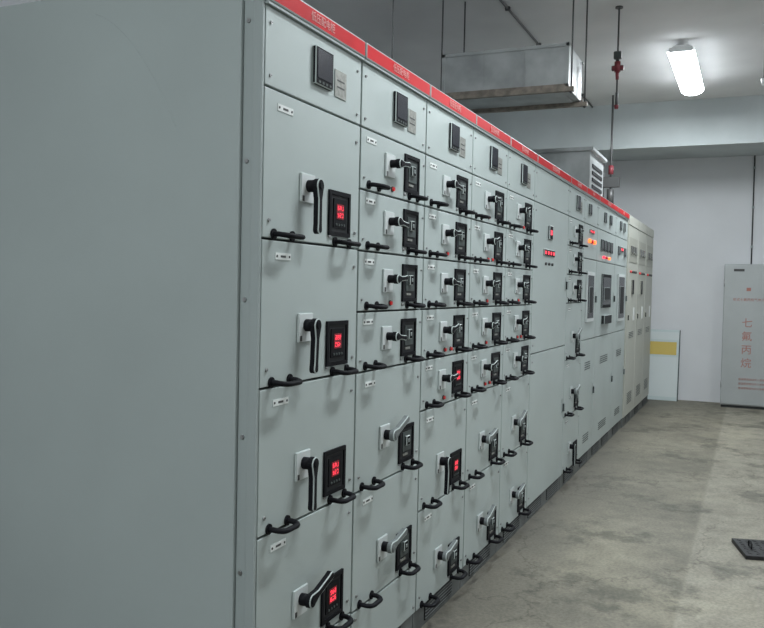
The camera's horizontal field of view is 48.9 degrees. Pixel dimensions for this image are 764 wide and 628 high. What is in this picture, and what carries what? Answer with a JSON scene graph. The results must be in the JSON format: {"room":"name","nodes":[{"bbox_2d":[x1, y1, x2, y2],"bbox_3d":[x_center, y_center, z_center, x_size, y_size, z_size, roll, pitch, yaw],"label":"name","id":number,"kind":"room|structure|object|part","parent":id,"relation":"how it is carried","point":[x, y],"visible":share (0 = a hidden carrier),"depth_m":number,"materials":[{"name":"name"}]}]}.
{"room":"electrical room","nodes":[
{"label":"electrical room","id":0,"kind":"room"},
{"bbox_2d":[0,0,41,6],"bbox_3d":[-2.101,-0.623,4.853,0.200,3.650,16.200,2,2,24],"label":"wall","id":1,"kind":"structure","parent":0,"point":[3,3],"depth_m":4.65,"materials":[{"name":"paint"}]},
{"bbox_2d":[302,0,763,113],"bbox_3d":[0.865,-2.419,3.501,6.600,0.150,16.600,2,2,24],"label":"ceiling","id":2,"kind":"structure","parent":0,"point":[726,37],"depth_m":7.36,"materials":[{"name":"paint"}]},
{"bbox_2d":[391,0,393,58],"bbox_3d":[0.064,-1.707,4.964,0.028,1.400,0.028,-1,3,-44],"label":"rod","id":3,"kind":"object","parent":2,"relation":"hanging from","point":[393,0],"visible":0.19,"depth_m":4.96,"materials":[{"name":"grey metal"}]},
{"bbox_2d":[440,0,587,113],"bbox_3d":[0.981,-1.981,6.178,0.980,0.890,0.552,2,2,24],"label":"air duct","id":4,"kind":"object","parent":2,"relation":"hanging from","point":[547,76],"visible":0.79,"depth_m":6.00,"materials":[{"name":"grey metal"}]},
{"bbox_2d":[499,0,592,107],"bbox_3d":[0.651,-2.411,5.892,0.040,0.026,9.400,2,2,24],"label":"conduit","id":5,"kind":"object","parent":2,"relation":"attached to","point":[507,8],"depth_m":7.05,"materials":[{"name":"grey metal"}]},
{"bbox_2d":[603,95,619,203],"bbox_3d":[2.634,-1.835,9.621,0.188,1.330,0.100,2,2,24],"label":"pipe","id":6,"kind":"object","parent":2,"relation":"hanging from","point":[610,182],"visible":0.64,"depth_m":9.61,"materials":[{"name":"grey metal"}]},
{"bbox_2d":[611,6,623,108],"bbox_3d":[1.864,-2.022,6.633,0.095,0.800,0.060,2,2,24],"label":"pipe","id":7,"kind":"object","parent":2,"relation":"hanging from","point":[617,67],"visible":1,"depth_m":6.62,"materials":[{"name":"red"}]},
{"bbox_2d":[477,95,763,153],"bbox_3d":[3.678,-2.222,9.889,6.200,0.530,0.350,2,2,24],"label":"ceiling beam","id":8,"kind":"structure","parent":2,"relation":"attached to","point":[725,122],"depth_m":9.96,"materials":[{"name":"white paint"}]},
{"bbox_2d":[667,44,703,95],"bbox_3d":[2.970,-2.370,8.176,0.230,0.155,1.570,2,2,24],"label":"ceiling lamp","id":9,"kind":"object","parent":2,"relation":"attached to","point":[683,59],"visible":1,"depth_m":7.89,"materials":[{"name":"white plastic"}]},
{"bbox_2d":[761,23,763,85],"bbox_3d":[3.179,-2.150,6.968,0.060,0.510,0.060,2,2,24],"label":"gas nozzle","id":10,"kind":"object","parent":2,"relation":"attached to","point":[762,79],"visible":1,"depth_m":6.96,"materials":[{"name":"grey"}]},
{"bbox_2d":[421,399,763,627],"bbox_3d":[0.785,1.378,3.621,6.600,0.150,16.600,2,2,24],"label":"floor","id":11,"kind":"structure","parent":0,"point":[641,534],"depth_m":4.72,"materials":[{"name":"concrete"}]},
{"bbox_2d":[0,0,364,627],"bbox_3d":[-0.726,0.181,2.736,1.236,2.235,0.615,2,2,24],"label":"tall cabinet","id":12,"kind":"object","parent":11,"relation":"on","point":[179,179],"visible":1,"depth_m":2.41,"materials":[{"name":"grey metal"}]},
{"bbox_3d":[-0.204,0.806,2.530,0.076,0.402,0.589,2,2,24],"label":"drawer","id":13,"kind":"part","parent":12,"relation":"part of","materials":[{"name":"grey paint"}]},
{"bbox_3d":[-0.196,0.401,2.517,0.076,0.402,0.589,2,2,24],"label":"drawer","id":14,"kind":"part","parent":12,"relation":"part of","materials":[{"name":"grey paint"}]},
{"bbox_3d":[-0.187,-0.003,2.504,0.076,0.402,0.589,2,2,24],"label":"drawer","id":15,"kind":"part","parent":12,"relation":"part of","materials":[{"name":"grey paint"}]},
{"bbox_3d":[-0.179,-0.408,2.491,0.076,0.402,0.589,2,2,24],"label":"drawer","id":16,"kind":"part","parent":12,"relation":"part of","materials":[{"name":"grey paint"}]},
{"bbox_2d":[348,43,429,627],"bbox_3d":[-0.466,0.180,3.288,1.206,2.212,0.597,2,2,24],"label":"tall cabinet","id":17,"kind":"object","parent":11,"relation":"on","point":[384,569],"visible":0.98,"depth_m":3.01,"materials":[{"name":"grey metal"}]},
{"bbox_3d":[0.038,0.802,3.079,0.076,0.402,0.589,2,2,24],"label":"drawer","id":18,"kind":"part","parent":17,"relation":"part of","materials":[{"name":"grey paint"}]},
{"bbox_3d":[0.047,0.397,3.066,0.076,0.402,0.589,2,2,24],"label":"drawer","id":19,"kind":"part","parent":17,"relation":"part of","materials":[{"name":"grey paint"}]},
{"bbox_3d":[0.053,0.090,3.056,0.076,0.198,0.589,2,2,24],"label":"drawer","id":20,"kind":"part","parent":17,"relation":"part of","materials":[{"name":"grey paint"}]},
{"bbox_3d":[0.057,-0.114,3.050,0.076,0.198,0.589,2,2,24],"label":"drawer","id":21,"kind":"part","parent":17,"relation":"part of","materials":[{"name":"grey paint"}]},
{"bbox_3d":[0.062,-0.318,3.043,0.076,0.198,0.589,2,2,24],"label":"drawer","id":22,"kind":"part","parent":17,"relation":"part of","materials":[{"name":"grey paint"}]},
{"bbox_3d":[0.066,-0.523,3.037,0.076,0.198,0.589,2,2,24],"label":"drawer","id":23,"kind":"part","parent":17,"relation":"part of","materials":[{"name":"grey paint"}]},
{"bbox_2d":[412,84,475,627],"bbox_3d":[-0.223,0.168,3.836,1.206,2.212,0.597,2,2,24],"label":"tall cabinet","id":24,"kind":"object","parent":11,"relation":"on","point":[450,125],"visible":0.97,"depth_m":3.56,"materials":[{"name":"grey metal"}]},
{"bbox_3d":[0.276,0.994,3.634,0.076,0.402,0.589,2,2,24],"label":"drawer","id":25,"kind":"part","parent":24,"relation":"part of","materials":[{"name":"grey paint"}]},
{"bbox_3d":[0.285,0.589,3.621,0.076,0.402,0.589,2,2,24],"label":"drawer","id":26,"kind":"part","parent":24,"relation":"part of","materials":[{"name":"grey paint"}]},
{"bbox_3d":[0.291,0.282,3.611,0.076,0.198,0.589,2,2,24],"label":"drawer","id":27,"kind":"part","parent":24,"relation":"part of","materials":[{"name":"grey paint"}]},
{"bbox_3d":[0.296,0.078,3.605,0.076,0.198,0.589,2,2,24],"label":"drawer","id":28,"kind":"part","parent":24,"relation":"part of","materials":[{"name":"grey paint"}]},
{"bbox_3d":[0.300,-0.126,3.598,0.076,0.198,0.589,2,2,24],"label":"drawer","id":29,"kind":"part","parent":24,"relation":"part of","materials":[{"name":"grey paint"}]},
{"bbox_3d":[0.304,-0.331,3.592,0.076,0.198,0.589,2,2,24],"label":"drawer","id":30,"kind":"part","parent":24,"relation":"part of","materials":[{"name":"grey paint"}]},
{"bbox_3d":[0.308,-0.535,3.585,0.076,0.198,0.589,2,2,24],"label":"drawer","id":31,"kind":"part","parent":24,"relation":"part of","materials":[{"name":"grey paint"}]},
{"bbox_2d":[460,114,510,587],"bbox_3d":[0.019,0.156,4.385,1.206,2.212,0.597,2,2,24],"label":"tall cabinet","id":32,"kind":"object","parent":11,"relation":"on","point":[491,145],"visible":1,"depth_m":4.11,"materials":[{"name":"grey metal"}]},
{"bbox_3d":[0.519,0.982,4.182,0.076,0.402,0.589,2,2,24],"label":"drawer","id":33,"kind":"part","parent":32,"relation":"part of","materials":[{"name":"grey paint"}]},
{"bbox_3d":[0.528,0.577,4.170,0.076,0.402,0.589,2,2,24],"label":"drawer","id":34,"kind":"part","parent":32,"relation":"part of","materials":[{"name":"grey paint"}]},
{"bbox_3d":[0.534,0.270,4.160,0.076,0.198,0.589,2,2,24],"label":"drawer","id":35,"kind":"part","parent":32,"relation":"part of","materials":[{"name":"grey paint"}]},
{"bbox_3d":[0.538,0.066,4.153,0.076,0.198,0.589,2,2,24],"label":"drawer","id":36,"kind":"part","parent":32,"relation":"part of","materials":[{"name":"grey paint"}]},
{"bbox_3d":[0.543,-0.138,4.147,0.076,0.198,0.589,2,2,24],"label":"drawer","id":37,"kind":"part","parent":32,"relation":"part of","materials":[{"name":"grey paint"}]},
{"bbox_3d":[0.547,-0.343,4.140,0.076,0.198,0.589,2,2,24],"label":"drawer","id":38,"kind":"part","parent":32,"relation":"part of","materials":[{"name":"grey paint"}]},
{"bbox_3d":[0.551,-0.547,4.134,0.076,0.198,0.589,2,2,24],"label":"drawer","id":39,"kind":"part","parent":32,"relation":"part of","materials":[{"name":"grey paint"}]},
{"bbox_2d":[496,137,538,551],"bbox_3d":[0.262,0.144,4.934,1.206,2.212,0.597,2,2,24],"label":"tall cabinet","id":40,"kind":"object","parent":11,"relation":"on","point":[514,443],"visible":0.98,"depth_m":4.65,"materials":[{"name":"grey metal"}]},
{"bbox_3d":[0.762,0.970,4.731,0.076,0.402,0.589,2,2,24],"label":"drawer","id":41,"kind":"part","parent":40,"relation":"part of","materials":[{"name":"grey paint"}]},
{"bbox_3d":[0.770,0.565,4.718,0.076,0.402,0.589,2,2,24],"label":"drawer","id":42,"kind":"part","parent":40,"relation":"part of","materials":[{"name":"grey paint"}]},
{"bbox_3d":[0.777,0.258,4.708,0.076,0.198,0.589,2,2,24],"label":"drawer","id":43,"kind":"part","parent":40,"relation":"part of","materials":[{"name":"grey paint"}]},
{"bbox_3d":[0.781,0.054,4.702,0.076,0.198,0.589,2,2,24],"label":"drawer","id":44,"kind":"part","parent":40,"relation":"part of","materials":[{"name":"grey paint"}]},
{"bbox_3d":[0.785,-0.151,4.696,0.076,0.198,0.589,2,2,24],"label":"drawer","id":45,"kind":"part","parent":40,"relation":"part of","materials":[{"name":"grey paint"}]},
{"bbox_3d":[0.789,-0.355,4.689,0.076,0.198,0.589,2,2,24],"label":"drawer","id":46,"kind":"part","parent":40,"relation":"part of","materials":[{"name":"grey paint"}]},
{"bbox_3d":[0.794,-0.559,4.683,0.076,0.198,0.589,2,2,24],"label":"drawer","id":47,"kind":"part","parent":40,"relation":"part of","materials":[{"name":"grey paint"}]},
{"bbox_2d":[524,155,570,523],"bbox_3d":[0.569,0.127,5.672,1.170,2.212,0.997,2,2,24],"label":"tall cabinet","id":48,"kind":"object","parent":11,"relation":"on","point":[551,194],"visible":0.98,"depth_m":5.38,"materials":[{"name":"grey metal"}]},
{"bbox_3d":[1.075,0.691,5.461,0.040,0.913,0.989,2,2,24],"label":"door","id":49,"kind":"part","parent":48,"relation":"part of","materials":[{"name":"grey paint"}]},
{"bbox_3d":[1.094,-0.224,5.432,0.040,0.903,0.989,2,2,24],"label":"door","id":50,"kind":"part","parent":48,"relation":"part of","materials":[{"name":"grey paint"}]},
{"bbox_2d":[559,176,587,488],"bbox_3d":[0.909,0.111,6.396,1.206,2.212,0.597,2,2,24],"label":"tall cabinet","id":51,"kind":"object","parent":11,"relation":"on","point":[577,190],"visible":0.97,"depth_m":6.12,"materials":[{"name":"grey metal"}]},
{"bbox_3d":[1.409,0.933,6.194,0.076,0.402,0.589,2,2,24],"label":"drawer","id":52,"kind":"part","parent":51,"relation":"part of","materials":[{"name":"grey paint"}]},
{"bbox_3d":[1.417,0.528,6.181,0.076,0.402,0.589,2,2,24],"label":"drawer","id":53,"kind":"part","parent":51,"relation":"part of","materials":[{"name":"grey paint"}]},
{"bbox_3d":[1.426,0.123,6.168,0.076,0.402,0.589,2,2,24],"label":"drawer","id":54,"kind":"part","parent":51,"relation":"part of","materials":[{"name":"grey paint"}]},
{"bbox_3d":[1.432,-0.183,6.159,0.076,0.198,0.589,2,2,24],"label":"drawer","id":55,"kind":"part","parent":51,"relation":"part of","materials":[{"name":"grey paint"}]},
{"bbox_3d":[1.437,-0.388,6.152,0.076,0.198,0.589,2,2,24],"label":"drawer","id":56,"kind":"part","parent":51,"relation":"part of","materials":[{"name":"grey paint"}]},
{"bbox_3d":[1.441,-0.592,6.146,0.076,0.198,0.589,2,2,24],"label":"drawer","id":57,"kind":"part","parent":51,"relation":"part of","materials":[{"name":"grey paint"}]},
{"bbox_2d":[532,147,617,457],"bbox_3d":[0.822,-0.166,8.005,2.630,2.660,1.078,2,2,24],"label":"tall cabinet","id":58,"kind":"object","parent":11,"relation":"on","point":[584,164],"visible":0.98,"depth_m":7.40,"materials":[{"name":"grey metal"}]},
{"bbox_3d":[1.964,0.646,7.473,0.040,0.913,0.989,2,2,24],"label":"door","id":59,"kind":"part","parent":58,"relation":"part of","materials":[{"name":"grey paint"}]},
{"bbox_3d":[1.985,-0.134,7.446,0.050,0.633,0.989,2,2,24],"label":"breaker door","id":60,"kind":"part","parent":58,"relation":"part of","materials":[{"name":"grey paint"}]},
{"bbox_3d":[1.990,-0.589,7.434,0.040,0.263,0.989,2,2,24],"label":"relay door","id":61,"kind":"part","parent":58,"relation":"part of","materials":[{"name":"grey paint"}]},
{"bbox_2d":[576,187,599,471],"bbox_3d":[1.135,0.098,6.952,1.170,2.212,0.597,2,2,24],"label":"tall cabinet","id":62,"kind":"object","parent":11,"relation":"on","point":[586,391],"visible":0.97,"depth_m":6.69,"materials":[{"name":"grey metal"}]},
{"bbox_3d":[1.641,0.662,6.741,0.040,0.913,0.589,2,2,24],"label":"door","id":63,"kind":"part","parent":62,"relation":"part of","materials":[{"name":"grey paint"}]},
{"bbox_3d":[1.657,-0.117,6.717,0.040,0.633,0.589,2,2,24],"label":"breaker door","id":64,"kind":"part","parent":62,"relation":"part of","materials":[{"name":"grey paint"}]},
{"bbox_3d":[1.667,-0.572,6.702,0.040,0.263,0.589,2,2,24],"label":"relay door","id":65,"kind":"part","parent":62,"relation":"part of","materials":[{"name":"grey paint"}]},
{"bbox_2d":[608,207,629,439],"bbox_3d":[1.823,0.064,8.507,1.170,2.212,0.797,2,2,24],"label":"tall cabinet","id":66,"kind":"object","parent":11,"relation":"on","point":[622,217],"visible":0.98,"depth_m":8.22,"materials":[{"name":"grey metal"}]},
{"bbox_3d":[2.328,0.627,8.296,0.040,0.913,0.789,2,2,24],"label":"door","id":67,"kind":"part","parent":66,"relation":"part of","materials":[{"name":"grey paint"}]},
{"bbox_3d":[2.344,-0.152,8.271,0.040,0.633,0.789,2,2,24],"label":"breaker door","id":68,"kind":"part","parent":66,"relation":"part of","materials":[{"name":"grey paint"}]},
{"bbox_3d":[2.352,-0.607,8.258,0.034,0.263,0.789,2,2,24],"label":"relay door","id":69,"kind":"part","parent":66,"relation":"part of","materials":[{"name":"grey paint"}]},
{"bbox_2d":[621,215,638,427],"bbox_3d":[2.156,0.048,9.234,1.170,2.212,0.757,2,2,24],"label":"tall cabinet","id":70,"kind":"object","parent":11,"relation":"on","point":[633,223],"visible":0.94,"depth_m":8.92,"materials":[{"name":"grey metal"}]},
{"bbox_2d":[632,221,646,416],"bbox_3d":[2.465,0.032,9.934,1.170,2.212,0.757,2,2,24],"label":"tall cabinet","id":71,"kind":"object","parent":11,"relation":"on","point":[641,262],"visible":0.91,"depth_m":9.66,"materials":[{"name":"grey metal"}]},
{"bbox_2d":[640,226,653,408],"bbox_3d":[2.774,0.016,10.633,1.170,2.212,0.757,2,2,24],"label":"tall cabinet","id":72,"kind":"object","parent":11,"relation":"on","point":[650,233],"visible":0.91,"depth_m":10.36,"materials":[{"name":"grey metal"}]},
{"bbox_2d":[648,329,680,400],"bbox_3d":[3.698,0.669,11.055,0.403,0.924,0.147,2,2,24],"label":"panel","id":73,"kind":"object","parent":11,"relation":"on","point":[664,344],"visible":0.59,"depth_m":11.04,"materials":[{"name":"grey"}]},
{"bbox_2d":[720,264,763,409],"bbox_3d":[4.611,0.276,10.495,0.662,1.780,0.430,2,2,24],"label":"tall cabinet","id":74,"kind":"object","parent":11,"relation":"on","point":[742,359],"visible":1,"depth_m":10.35,"materials":[{"name":"metal"}]},
{"bbox_2d":[731,538,763,560],"bbox_3d":[2.251,1.274,4.556,0.600,0.060,0.320,2,2,10],"label":"floor hatch","id":75,"kind":"object","parent":11,"relation":"on","point":[751,549],"visible":1,"depth_m":4.58,"materials":[{"name":"grey metal"}]},
{"bbox_2d":[602,147,763,161],"bbox_3d":[3.941,-2.260,10.483,6.200,0.480,0.950,2,2,24],"label":"ceiling beam","id":76,"kind":"structure","parent":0,"point":[758,151],"depth_m":10.68,"materials":[{"name":"white paint"}]},
{"bbox_2d":[604,155,763,402],"bbox_3d":[4.141,-0.688,11.059,6.600,3.650,0.200,2,2,24],"label":"wall","id":77,"kind":"structure","parent":0,"point":[698,211],"depth_m":10.97,"materials":[{"name":"paint"}]},
{"bbox_2d":[750,155,755,263],"bbox_3d":[4.712,-1.319,10.667,0.030,1.380,0.028,2,2,24],"label":"conduit","id":78,"kind":"object","parent":77,"relation":"attached to","point":[754,166],"visible":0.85,"depth_m":10.66,"materials":[{"name":"grey"}]}
]}

